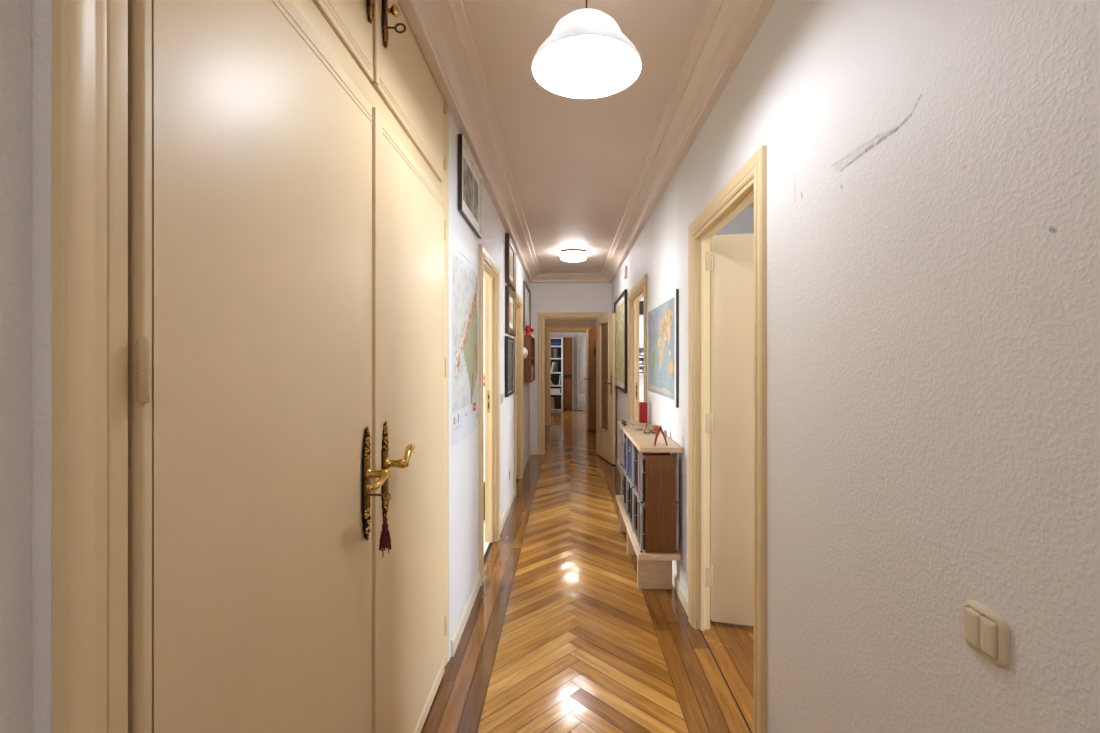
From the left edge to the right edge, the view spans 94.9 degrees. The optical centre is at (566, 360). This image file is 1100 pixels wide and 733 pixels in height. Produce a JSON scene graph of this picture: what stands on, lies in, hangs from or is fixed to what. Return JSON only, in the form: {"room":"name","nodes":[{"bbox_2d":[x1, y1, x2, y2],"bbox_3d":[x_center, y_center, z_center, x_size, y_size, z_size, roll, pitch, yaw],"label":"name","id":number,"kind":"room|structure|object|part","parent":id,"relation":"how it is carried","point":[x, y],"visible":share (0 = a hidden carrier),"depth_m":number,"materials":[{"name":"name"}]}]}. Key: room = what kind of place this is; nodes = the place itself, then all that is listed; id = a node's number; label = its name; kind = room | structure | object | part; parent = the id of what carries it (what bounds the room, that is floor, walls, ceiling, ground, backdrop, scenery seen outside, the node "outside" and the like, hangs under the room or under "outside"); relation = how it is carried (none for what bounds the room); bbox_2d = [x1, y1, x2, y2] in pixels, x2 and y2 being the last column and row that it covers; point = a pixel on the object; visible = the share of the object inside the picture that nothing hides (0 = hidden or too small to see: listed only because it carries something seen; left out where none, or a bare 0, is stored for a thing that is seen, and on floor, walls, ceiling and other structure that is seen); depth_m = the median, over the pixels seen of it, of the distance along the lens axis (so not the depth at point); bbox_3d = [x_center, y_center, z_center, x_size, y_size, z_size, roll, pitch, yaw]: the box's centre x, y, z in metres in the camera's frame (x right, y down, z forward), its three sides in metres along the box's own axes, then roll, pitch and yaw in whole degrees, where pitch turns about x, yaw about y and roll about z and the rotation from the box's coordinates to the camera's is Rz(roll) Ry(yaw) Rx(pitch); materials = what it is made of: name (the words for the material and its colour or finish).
{"room":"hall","nodes":[
{"label":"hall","id":0,"kind":"room"},
{"bbox_2d":[0,0,529,732],"bbox_3d":[-0.873,0.022,2.565,0.655,2.780,9.930,0,0,0],"label":"wall","id":1,"kind":"structure","parent":0,"point":[25,25],"depth_m":0.56,"materials":[{"name":"white paint"}]},
{"bbox_2d":[452,237,478,445],"bbox_3d":[-0.543,-0.089,2.757,0.002,1.007,0.725,0,0,0],"label":"map","id":2,"kind":"object","parent":1,"relation":"attached to","point":[465,271],"visible":1,"depth_m":2.69},
{"bbox_2d":[458,134,481,238],"bbox_3d":[-0.529,-0.943,2.815,0.024,0.380,0.590,0,0,0],"label":"framed picture","id":3,"kind":"object","parent":1,"relation":"attached to","point":[469,175],"visible":1,"depth_m":2.76,"materials":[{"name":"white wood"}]},
{"bbox_2d":[463,156,477,221],"bbox_3d":[-0.532,-0.943,2.815,0.003,0.226,0.436,0,0,0],"label":"print","id":4,"kind":"object","parent":3,"relation":"attached to","point":[470,183],"depth_m":2.79},
{"bbox_2d":[479,244,499,585],"bbox_3d":[-0.576,0.333,3.550,0.110,2.118,0.840,0,0,0],"label":"door","id":5,"kind":"structure","parent":1,"relation":"in","point":[489,270],"depth_m":3.88,"materials":[{"name":"beige wood"}]},
{"bbox_3d":[-0.598,0.312,3.879,0.022,0.170,0.002,0,0,0],"label":"strike plate","id":6,"kind":"part","parent":5,"relation":"part of","materials":[{"name":"gold metal"}]},
{"bbox_2d":[451,450,530,656],"bbox_3d":[-0.538,1.352,4.953,0.013,0.080,5.154,0,0,0],"label":"baseboard","id":7,"kind":"structure","parent":1,"relation":"attached to","point":[459,629],"depth_m":2.83,"materials":[{"name":"paint"}]},
{"bbox_2d":[505,336,514,396],"bbox_3d":[-0.529,0.050,4.740,0.026,0.540,0.600,0,0,0],"label":"framed picture","id":8,"kind":"object","parent":1,"relation":"attached to","point":[509,342],"visible":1,"depth_m":4.67,"materials":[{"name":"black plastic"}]},
{"bbox_3d":[-0.528,0.050,4.740,0.002,0.484,0.544,0,0,0],"label":"glass","id":9,"kind":"part","parent":8,"relation":"part of","materials":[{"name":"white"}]},
{"bbox_2d":[505,233,515,290],"bbox_3d":[-0.524,-0.914,4.760,0.036,0.437,0.580,0,0,0],"label":"framed picture","id":10,"kind":"object","parent":1,"relation":"attached to","point":[510,249],"visible":0.97,"depth_m":4.65,"materials":[{"name":"brown wood"}]},
{"bbox_2d":[510,253,512,277],"bbox_3d":[-0.529,-0.914,4.760,0.004,0.207,0.350,0,0,0],"label":"print","id":11,"kind":"object","parent":10,"relation":"attached to","point":[511,255],"depth_m":4.84},
{"bbox_2d":[505,285,515,335],"bbox_3d":[-0.524,-0.458,4.760,0.036,0.424,0.580,0,0,0],"label":"framed picture","id":12,"kind":"object","parent":1,"relation":"attached to","point":[510,296],"visible":1,"depth_m":4.65,"materials":[{"name":"brown wood"}]},
{"bbox_2d":[510,302,512,323],"bbox_3d":[-0.529,-0.458,4.760,0.004,0.194,0.350,0,0,0],"label":"print","id":13,"kind":"object","parent":12,"relation":"attached to","point":[511,303],"depth_m":4.84},
{"bbox_2d":[514,291,522,495],"bbox_3d":[-0.573,0.333,5.640,0.104,2.118,0.840,0,0,0],"label":"door","id":14,"kind":"structure","parent":1,"relation":"in","point":[518,395],"depth_m":5.96,"materials":[{"name":"beige wood"}]},
{"bbox_2d":[523,347,527,358],"bbox_3d":[-0.513,-0.098,6.280,0.064,0.156,0.156,0,0,0],"label":"dome","id":15,"kind":"object","parent":1,"relation":"attached to","point":[525,352],"visible":0.71,"depth_m":6.24,"materials":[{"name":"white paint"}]},
{"bbox_2d":[523,281,530,328],"bbox_3d":[-0.527,-0.703,6.790,0.030,0.590,0.980,0,0,0],"label":"framed picture","id":16,"kind":"object","parent":1,"relation":"attached to","point":[526,291],"visible":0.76,"depth_m":6.68,"materials":[{"name":"paper"}]},
{"bbox_2d":[526,288,529,324],"bbox_3d":[-0.531,-0.703,6.790,0.004,0.524,0.914,0,0,0],"label":"print","id":17,"kind":"object","parent":16,"relation":"attached to","point":[527,289],"depth_m":6.86,"materials":[{"name":"paper"}]},
{"bbox_2d":[524,335,534,382],"bbox_3d":[-0.496,-0.028,6.790,0.098,0.604,0.780,0,0,0],"label":"wall shelf","id":18,"kind":"object","parent":1,"relation":"attached to","point":[529,340],"visible":0.96,"depth_m":6.40,"materials":[{"name":"brown wood"}]},
{"bbox_2d":[525,325,529,334],"bbox_3d":[-0.497,-0.392,6.460,0.060,0.124,0.060,0,0,0],"label":"tin","id":19,"kind":"object","parent":18,"relation":"on","point":[527,330],"visible":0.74,"depth_m":6.43,"materials":[{"name":"red metal"}]},
{"bbox_3d":[-0.496,-0.028,6.409,0.098,0.604,0.018,0,0,0],"label":"panel","id":20,"kind":"part","parent":18,"relation":"part of","materials":[{"name":"brown wood"}]},
{"bbox_3d":[-0.496,-0.028,7.171,0.098,0.604,0.018,0,0,0],"label":"panel","id":21,"kind":"part","parent":18,"relation":"part of","materials":[{"name":"brown wood"}]},
{"bbox_2d":[484,278,484,481],"bbox_3d":[-1.857,0.022,3.860,2.485,2.780,2.880,0,0,0],"label":"wall","id":22,"kind":"structure","parent":0,"point":[484,278],"depth_m":5.20,"materials":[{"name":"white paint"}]},
{"bbox_2d":[545,319,595,424],"bbox_3d":[0.000,0.022,11.050,4.000,2.780,6.900,0,0,0],"label":"wall","id":23,"kind":"structure","parent":0,"point":[549,323],"depth_m":10.98,"materials":[{"name":"beige paint"}]},
{"bbox_2d":[546,328,590,429],"bbox_3d":[0.040,0.333,10.613,0.980,2.118,0.907,0,0,0],"label":"door","id":24,"kind":"structure","parent":23,"relation":"in","point":[548,330],"depth_m":10.96,"materials":[{"name":"beige wood"}]},
{"bbox_2d":[577,334,585,409],"bbox_3d":[0.438,0.307,14.361,0.305,2.170,0.062,0,0,0],"label":"door","id":25,"kind":"structure","parent":23,"relation":"in","point":[581,338],"depth_m":14.34,"materials":[{"name":"white paint"}]},
{"bbox_2d":[587,329,595,431],"bbox_3d":[0.544,0.376,9.827,0.098,2.008,0.660,0,0,-20],"label":"door","id":26,"kind":"structure","parent":23,"relation":"in","point":[591,379],"depth_m":9.94,"materials":[{"name":"beige wood"}]},
{"bbox_2d":[530,283,611,448],"bbox_3d":[0.000,0.022,7.565,2.000,2.780,0.070,0,0,0],"label":"wall","id":27,"kind":"structure","parent":0,"point":[545,297],"depth_m":7.53,"materials":[{"name":"white paint"}]},
{"bbox_2d":[530,449,537,454],"bbox_3d":[0.065,1.352,7.524,1.220,0.080,0.013,0,0,0],"label":"baseboard","id":28,"kind":"structure","parent":27,"relation":"attached to","point":[533,451],"depth_m":7.52,"materials":[{"name":"paint"}]},
{"bbox_2d":[538,312,615,464],"bbox_3d":[0.119,0.333,7.171,1.089,2.118,0.891,0,0,0],"label":"door","id":29,"kind":"structure","parent":27,"relation":"in","point":[605,325],"depth_m":7.33,"materials":[{"name":"beige wood"}]},
{"bbox_3d":[0.553,0.217,7.128,0.006,1.510,0.415,0,0,-12],"label":"glass pane","id":30,"kind":"part","parent":29,"relation":"part of","materials":[{"name":"brown glass"}]},
{"bbox_2d":[421,410,753,732],"bbox_3d":[-0.017,1.421,6.000,7.033,0.061,17.000,0,0,0],"label":"floor","id":31,"kind":"structure","parent":0,"point":[559,635],"depth_m":2.53,"materials":[{"name":"brown wood"}]},
{"bbox_2d":[52,0,447,732],"bbox_3d":[-0.786,0.057,1.469,0.628,2.670,1.812,0,0,0],"label":"wardrobe","id":32,"kind":"object","parent":31,"relation":"on","point":[250,197],"visible":0.9,"depth_m":0.85,"materials":[{"name":"beige wood"}]},
{"bbox_3d":[-0.562,0.330,1.042,0.030,2.101,0.772,0,0,0],"label":"door","id":33,"kind":"part","parent":32,"relation":"part of","materials":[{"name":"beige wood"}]},
{"bbox_3d":[-0.562,-1.003,1.049,0.030,0.414,0.786,0,0,0],"label":"door","id":34,"kind":"part","parent":32,"relation":"part of","materials":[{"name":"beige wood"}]},
{"bbox_3d":[-0.510,0.310,1.324,0.064,0.041,0.131,0,0,0],"label":"lever handle","id":35,"kind":"part","parent":32,"relation":"part of","materials":[{"name":"gold metal"}]},
{"bbox_2d":[368,493,390,556],"bbox_3d":[-0.508,0.448,1.376,0.060,0.176,0.032,0,0,0],"label":"key","id":36,"kind":"object","parent":32,"relation":"hanging from","point":[385,540],"visible":1,"depth_m":1.37,"materials":[{"name":"red fabric"}]},
{"bbox_3d":[-0.520,-1.045,1.507,0.039,0.033,0.033,0,0,0],"label":"knob","id":37,"kind":"part","parent":32,"relation":"part of","materials":[{"name":"gold metal"}]},
{"bbox_2d":[387,23,405,33],"bbox_3d":[-0.509,-0.993,1.507,0.062,0.031,0.006,0,0,0],"label":"key","id":38,"kind":"object","parent":32,"relation":"attached to","point":[397,24],"visible":1,"depth_m":1.50,"materials":[{"name":"brown metal"}]},
{"bbox_3d":[-0.505,0.291,1.544,0.064,0.060,0.129,0,0,0],"label":"lever handle","id":39,"kind":"part","parent":32,"relation":"part of","materials":[{"name":"gold metal"}]},
{"bbox_3d":[-0.557,-1.003,1.840,0.035,0.414,0.808,0,0,0],"label":"door","id":40,"kind":"part","parent":32,"relation":"part of","materials":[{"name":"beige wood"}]},
{"bbox_3d":[-0.554,0.330,1.839,0.030,2.101,0.811,0,0,0],"label":"door","id":41,"kind":"part","parent":32,"relation":"part of","materials":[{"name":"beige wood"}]},
{"bbox_2d":[484,482,484,519],"bbox_3d":[-0.800,1.234,4.420,0.208,0.314,0.208,0,0,0],"label":"waste bin","id":42,"kind":"object","parent":31,"relation":"on","point":[484,482],"visible":0.06,"depth_m":4.39,"materials":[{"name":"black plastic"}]},
{"bbox_2d":[551,337,562,410],"bbox_3d":[-0.507,0.362,14.235,0.825,2.060,0.310,0,0,0],"label":"bookcase","id":43,"kind":"object","parent":31,"relation":"on","point":[559,360],"visible":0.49,"depth_m":14.38,"materials":[{"name":"white paint"}]},
{"bbox_2d":[551,397,554,408],"bbox_3d":[-0.480,1.185,14.230,0.290,0.317,0.230,0,0,0],"label":"storage box","id":44,"kind":"object","parent":43,"relation":"on","point":[552,398],"visible":0.46,"depth_m":14.12,"materials":[{"name":"brown cardboard"}]},
{"bbox_2d":[551,388,560,393],"bbox_3d":[-0.420,0.844,14.230,0.500,0.134,0.240,0,0,0],"label":"storage box","id":45,"kind":"object","parent":43,"relation":"on","point":[553,390],"visible":0.58,"depth_m":14.12,"materials":[{"name":"white paint"}]},
{"bbox_3d":[-0.507,0.367,14.383,0.785,2.050,0.015,0,0,0],"label":"panel","id":46,"kind":"part","parent":43,"relation":"part of","materials":[{"name":"white wood"}]},
{"bbox_2d":[555,397,560,408],"bbox_3d":[-0.247,1.178,14.225,0.155,0.332,0.230,0,0,0],"label":"case","id":47,"kind":"object","parent":43,"relation":"on","point":[557,399],"visible":1,"depth_m":14.11,"materials":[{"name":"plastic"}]},
{"bbox_3d":[-0.120,0.362,14.230,0.050,2.060,0.300,0,0,0],"label":"panel","id":48,"kind":"part","parent":43,"relation":"part of","materials":[{"name":"white paint"}]},
{"bbox_2d":[563,337,571,410],"bbox_3d":[0.033,0.367,14.240,0.245,2.050,0.300,0,0,0],"label":"tall cabinet","id":49,"kind":"object","parent":31,"relation":"on","point":[567,341],"visible":1,"depth_m":14.10,"materials":[{"name":"brown wood"}]},
{"bbox_3d":[0.033,-0.128,14.113,0.215,1.000,0.016,0,0,0],"label":"door","id":50,"kind":"part","parent":49,"relation":"part of","materials":[{"name":"brown wood"}]},
{"bbox_3d":[0.033,0.917,14.113,0.215,0.850,0.016,0,0,0],"label":"door","id":51,"kind":"part","parent":49,"relation":"part of","materials":[{"name":"brown wood"}]},
{"bbox_2d":[616,421,681,588],"bbox_3d":[0.538,0.946,3.550,0.255,0.893,1.300,0,0,0],"label":"bookcase","id":52,"kind":"object","parent":31,"relation":"on","point":[654,563],"visible":0.98,"depth_m":2.92,"materials":[{"name":"brown wood"}]},
{"bbox_3d":[0.539,1.269,4.110,0.211,0.246,0.022,0,0,0],"label":"plinth panel","id":53,"kind":"part","parent":52,"relation":"part of","materials":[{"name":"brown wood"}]},
{"bbox_2d":[624,433,625,467],"bbox_3d":[0.539,0.691,3.921,0.176,0.266,0.049,0,0,0],"label":"book","id":54,"kind":"object","parent":52,"relation":"on","point":[624,433],"visible":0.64,"depth_m":3.92,"materials":[{"name":"paper"}]},
{"bbox_2d":[628,481,629,512],"bbox_3d":[0.537,0.982,3.686,0.176,0.244,0.047,0,0,0],"label":"book","id":55,"kind":"object","parent":52,"relation":"on","point":[628,481],"visible":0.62,"depth_m":3.66,"materials":[{"name":"paper"}]},
{"bbox_2d":[628,438,629,472],"bbox_3d":[0.541,0.693,3.687,0.175,0.262,0.049,0,0,0],"label":"book","id":56,"kind":"object","parent":52,"relation":"on","point":[628,438],"visible":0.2,"depth_m":3.71,"materials":[{"name":"paper"}]},
{"bbox_2d":[629,440,630,477],"bbox_3d":[0.536,0.695,3.579,0.176,0.258,0.039,0,0,0],"label":"book","id":57,"kind":"object","parent":52,"relation":"on","point":[629,440],"visible":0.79,"depth_m":3.60,"materials":[{"name":"paper"}]},
{"bbox_3d":[0.437,1.108,3.478,0.010,0.008,1.065,0,0,0],"label":"rail","id":58,"kind":"part","parent":52,"relation":"part of","materials":[{"name":"wood"}]},
{"bbox_2d":[630,488,631,517],"bbox_3d":[0.540,0.984,3.569,0.175,0.240,0.051,0,0,0],"label":"book","id":59,"kind":"object","parent":52,"relation":"on","point":[630,488],"visible":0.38,"depth_m":3.54,"materials":[{"name":"paper"}]},
{"bbox_3d":[0.437,0.832,3.478,0.010,0.008,1.065,0,0,0],"label":"rail","id":60,"kind":"part","parent":52,"relation":"part of","materials":[{"name":"metal"}]},
{"bbox_2d":[631,442,631,477],"bbox_3d":[0.543,0.692,3.529,0.175,0.265,0.043,0,0,0],"label":"book","id":61,"kind":"object","parent":52,"relation":"on","point":[631,442],"visible":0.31,"depth_m":3.55,"materials":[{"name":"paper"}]},
{"bbox_3d":[0.539,1.269,3.630,0.211,0.246,0.022,0,0,0],"label":"plinth panel","id":62,"kind":"part","parent":52,"relation":"part of","materials":[{"name":"brown wood"}]},
{"bbox_2d":[632,443,632,479],"bbox_3d":[0.542,0.693,3.478,0.176,0.262,0.039,0,0,0],"label":"book","id":63,"kind":"object","parent":52,"relation":"on","point":[632,443],"visible":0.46,"depth_m":3.49,"materials":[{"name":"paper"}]},
{"bbox_2d":[632,489,632,522],"bbox_3d":[0.536,0.986,3.458,0.175,0.236,0.049,0,0,0],"label":"book","id":64,"kind":"object","parent":52,"relation":"on","point":[632,489],"visible":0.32,"depth_m":3.44,"materials":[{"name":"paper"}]},
{"bbox_3d":[0.542,0.827,3.478,0.203,0.006,1.065,0,0,0],"label":"shelf","id":65,"kind":"part","parent":52,"relation":"part of","materials":[{"name":"white wood"}]},
{"bbox_2d":[634,446,634,483],"bbox_3d":[0.543,0.699,3.382,0.176,0.250,0.029,0,0,0],"label":"book","id":66,"kind":"object","parent":52,"relation":"on","point":[634,446],"visible":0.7,"depth_m":3.39,"materials":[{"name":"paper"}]},
{"bbox_2d":[635,447,636,486],"bbox_3d":[0.545,0.696,3.333,0.175,0.256,0.051,0,0,0],"label":"book","id":67,"kind":"object","parent":52,"relation":"on","point":[635,447],"visible":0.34,"depth_m":3.31,"materials":[{"name":"paper"}]},
{"bbox_2d":[635,494,636,529],"bbox_3d":[0.540,0.984,3.334,0.175,0.240,0.055,0,0,0],"label":"book","id":68,"kind":"object","parent":52,"relation":"on","point":[635,494],"visible":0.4,"depth_m":3.32,"materials":[{"name":"paper"}]},
{"bbox_2d":[637,502,638,534],"bbox_3d":[0.542,0.993,3.222,0.175,0.222,0.041,0,0,0],"label":"book","id":69,"kind":"object","parent":52,"relation":"on","point":[637,502],"visible":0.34,"depth_m":3.20,"materials":[{"name":"paper"}]},
{"bbox_2d":[637,450,638,490],"bbox_3d":[0.537,0.697,3.193,0.175,0.255,0.059,0,0,0],"label":"book","id":70,"kind":"object","parent":52,"relation":"on","point":[637,450],"visible":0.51,"depth_m":3.20,"materials":[{"name":"paper"}]},
{"bbox_2d":[638,451,639,493],"bbox_3d":[0.536,0.693,3.139,0.175,0.262,0.029,0,0,0],"label":"book","id":71,"kind":"object","parent":52,"relation":"on","point":[638,451],"visible":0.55,"depth_m":3.14,"materials":[{"name":"paper"}]},
{"bbox_2d":[631,423,647,429],"bbox_3d":[0.530,0.476,3.660,0.126,0.043,0.126,0,0,0],"label":"glass dish","id":72,"kind":"object","parent":52,"relation":"on","point":[637,426],"visible":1,"depth_m":3.62,"materials":[{"name":"white"}]},
{"bbox_2d":[639,502,639,536],"bbox_3d":[0.542,0.981,3.174,0.175,0.246,0.029,0,0,0],"label":"book","id":73,"kind":"object","parent":52,"relation":"on","point":[639,502],"visible":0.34,"depth_m":3.16,"materials":[{"name":"paper"}]},
{"bbox_2d":[639,402,646,422],"bbox_3d":[0.617,0.415,4.060,0.057,0.168,0.060,0,0,0],"label":"box","id":74,"kind":"object","parent":52,"relation":"on","point":[642,405],"visible":0.93,"depth_m":4.03,"materials":[{"name":"red cardboard"}]},
{"bbox_2d":[642,459,644,501],"bbox_3d":[0.535,0.702,2.971,0.176,0.245,0.029,0,0,0],"label":"book","id":75,"kind":"object","parent":52,"relation":"on","point":[643,460],"visible":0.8,"depth_m":2.96,"materials":[{"name":"paper"}]},
{"bbox_2d":[642,504,644,546],"bbox_3d":[0.536,0.979,3.012,0.175,0.250,0.017,0,0,0],"label":"book","id":76,"kind":"object","parent":52,"relation":"on","point":[643,505],"visible":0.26,"depth_m":3.00,"materials":[{"name":"paper"}]},
{"bbox_2d":[643,507,644,549],"bbox_3d":[0.539,0.984,2.974,0.175,0.240,0.033,0,0,0],"label":"book","id":77,"kind":"object","parent":52,"relation":"on","point":[643,507],"visible":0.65,"depth_m":2.97,"materials":[{"name":"paper"}]},
{"bbox_3d":[0.533,1.131,3.550,0.245,0.030,1.300,0,0,0],"label":"board","id":78,"kind":"part","parent":52,"relation":"part of","materials":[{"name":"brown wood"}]},
{"bbox_3d":[0.539,1.269,3.090,0.211,0.246,0.022,0,0,0],"label":"plinth panel","id":79,"kind":"part","parent":52,"relation":"part of","materials":[{"name":"brown wood"}]},
{"bbox_2d":[651,425,658,430],"bbox_3d":[0.632,0.478,3.600,0.044,0.042,0.040,0,0,-20],"label":"wooden block","id":80,"kind":"object","parent":52,"relation":"on","point":[653,427],"visible":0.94,"depth_m":3.58,"materials":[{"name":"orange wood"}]},
{"bbox_2d":[642,453,669,454],"bbox_3d":[0.544,0.693,3.099,0.176,0.262,0.033,0,0,0],"label":"book","id":81,"kind":"object","parent":52,"relation":"on","point":[642,453],"visible":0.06,"depth_m":3.08,"materials":[{"name":"paper"}]},
{"bbox_3d":[0.546,0.828,2.928,0.176,0.564,0.012,0,0,0],"label":"panel","id":82,"kind":"part","parent":52,"relation":"part of","materials":[{"name":"brown wood"}]},
{"bbox_2d":[654,425,667,445],"bbox_3d":[0.551,0.437,2.963,0.082,0.118,0.026,0,0,0],"label":"nutcracker","id":83,"kind":"object","parent":52,"relation":"on","point":[660,427],"visible":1,"depth_m":2.95,"materials":[{"name":"red paint"}]},
{"bbox_3d":[0.534,0.437,2.960,0.048,0.117,0.017,0,0,-18],"label":"leg","id":84,"kind":"part","parent":83,"relation":"part of","materials":[{"name":"red paint"}]},
{"bbox_3d":[0.571,0.447,2.962,0.045,0.098,0.013,0,0,28],"label":"leg","id":85,"kind":"part","parent":83,"relation":"part of","materials":[{"name":"paint"}]},
{"bbox_2d":[676,508,676,549],"bbox_3d":[0.639,0.984,3.065,0.014,0.240,0.230,0,0,0],"label":"folder","id":86,"kind":"object","parent":52,"relation":"on","point":[676,508],"visible":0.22,"depth_m":2.95,"materials":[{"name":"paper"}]},
{"bbox_2d":[676,461,676,501],"bbox_3d":[0.639,0.704,3.065,0.014,0.240,0.230,0,0,0],"label":"folder","id":87,"kind":"object","parent":52,"relation":"on","point":[676,461],"visible":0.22,"depth_m":2.95,"materials":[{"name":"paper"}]},
{"bbox_2d":[462,0,753,272],"bbox_3d":[0.200,-1.325,6.000,6.800,0.090,17.200,0,0,0],"label":"ceiling","id":88,"kind":"structure","parent":0,"point":[576,164],"depth_m":2.65,"materials":[{"name":"beige paint"}]},
{"bbox_2d":[561,248,585,261],"bbox_3d":[0.082,-1.228,5.900,0.300,0.103,0.336,0,0,0],"label":"ceiling lamp","id":89,"kind":"object","parent":88,"relation":"attached to","point":[570,255],"visible":1,"depth_m":5.79,"materials":[{"name":"white glass"}]},
{"bbox_3d":[0.082,-1.268,5.900,0.291,0.024,0.336,0,0,0],"label":"plate","id":90,"kind":"part","parent":89,"relation":"part of","materials":[{"name":"brown metal"}]},
{"bbox_2d":[531,0,641,98],"bbox_3d":[0.064,-1.095,1.620,0.353,0.369,0.353,0,0,0],"label":"pendant lamp","id":91,"kind":"object","parent":88,"relation":"hanging from","point":[586,55],"visible":1,"depth_m":1.66,"materials":[{"name":"white glass"}]},
{"bbox_3d":[0.064,-0.979,1.620,0.112,0.136,0.112,0,0,0],"label":"bulb","id":92,"kind":"part","parent":91,"relation":"part of","materials":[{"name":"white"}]},
{"bbox_2d":[639,207,753,401],"bbox_3d":[2.123,0.022,3.800,2.755,2.780,7.400,0,0,0],"label":"wall","id":93,"kind":"structure","parent":0,"point":[743,223],"depth_m":4.20,"materials":[{"name":"white paint"}]},
{"bbox_2d":[639,301,643,314],"bbox_3d":[1.100,-0.763,7.310,0.200,0.190,0.180,0,0,0],"label":"wall speaker","id":94,"kind":"object","parent":93,"relation":"attached to","point":[641,303],"visible":0.21,"depth_m":7.22,"materials":[{"name":"black plastic"}]},
{"bbox_2d":[639,346,643,374],"bbox_3d":[1.170,-0.008,7.260,0.660,0.440,0.280,0,0,0],"label":"wall shelving","id":95,"kind":"object","parent":93,"relation":"attached to","point":[639,346],"visible":0.02,"depth_m":7.12,"materials":[{"name":"white paint"}]},
{"bbox_2d":[612,0,1099,732],"bbox_3d":[0.710,0.022,2.565,0.070,2.780,9.930,0,0,0],"label":"wall","id":96,"kind":"structure","parent":0,"point":[933,166],"depth_m":0.97,"materials":[{"name":"white paint"}]},
{"bbox_2d":[398,0,775,282],"bbox_3d":[0.065,-1.223,2.565,1.220,0.118,9.930,0,0,0],"label":"crown molding","id":97,"kind":"structure","parent":96,"relation":"attached to","point":[725,30],"depth_m":2.38,"materials":[{"name":"beige paint"}]},
{"bbox_2d":[614,289,626,392],"bbox_3d":[0.657,-0.218,6.210,0.030,1.150,1.260,0,0,0],"label":"framed map","id":98,"kind":"object","parent":96,"relation":"attached to","point":[620,305],"visible":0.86,"depth_m":6.05,"materials":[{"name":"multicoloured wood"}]},
{"bbox_2d":[616,301,623,382],"bbox_3d":[0.661,-0.218,6.210,0.004,0.950,1.060,0,0,0],"label":"print","id":99,"kind":"object","parent":98,"relation":"attached to","point":[620,307],"depth_m":6.17},
{"bbox_2d":[623,266,626,278],"bbox_3d":[0.659,-0.993,5.660,0.031,0.130,0.120,0,0,0],"label":"door chime","id":100,"kind":"object","parent":96,"relation":"attached to","point":[625,267],"visible":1,"depth_m":5.61,"materials":[{"name":"white plastic"}]},
{"bbox_2d":[628,274,646,420],"bbox_3d":[0.706,0.333,4.780,0.110,2.118,1.120,0,0,0],"label":"door","id":101,"kind":"structure","parent":96,"relation":"in","point":[639,290],"depth_m":5.25,"materials":[{"name":"beige wood"}]},
{"bbox_3d":[0.728,0.312,5.249,0.022,0.170,0.002,0,0,0],"label":"strike plate","id":102,"kind":"part","parent":101,"relation":"part of","materials":[{"name":"gold metal"}]},
{"bbox_2d":[616,458,687,614],"bbox_3d":[0.668,1.352,2.565,0.013,0.080,9.930,0,0,0],"label":"baseboard","id":103,"kind":"structure","parent":96,"relation":"attached to","point":[682,595],"depth_m":2.98,"materials":[{"name":"paint"}]},
{"bbox_2d":[647,289,678,407],"bbox_3d":[0.664,-0.076,3.570,0.018,0.712,1.080,0,0,0],"label":"world map","id":104,"kind":"object","parent":96,"relation":"attached to","point":[663,315],"visible":1,"depth_m":3.39,"materials":[{"name":"paper"}]},
{"bbox_2d":[688,145,766,732],"bbox_3d":[1.101,0.333,2.250,0.898,2.118,1.100,0,0,0],"label":"door","id":105,"kind":"structure","parent":96,"relation":"in","point":[727,274],"depth_m":2.63,"materials":[{"name":"beige wood"}]},
{"bbox_3d":[0.773,0.342,2.760,0.054,2.100,0.080,0,0,0],"label":"architrave","id":106,"kind":"part","parent":105,"relation":"part of","materials":[{"name":"beige wood"}]},
{"bbox_2d":[964,600,1009,666],"bbox_3d":[0.667,0.434,0.808,0.016,0.078,0.079,0,0,0],"label":"light switch","id":107,"kind":"object","parent":96,"relation":"attached to","point":[986,631],"visible":1,"depth_m":0.79,"materials":[{"name":"beige plastic"}]}
]}

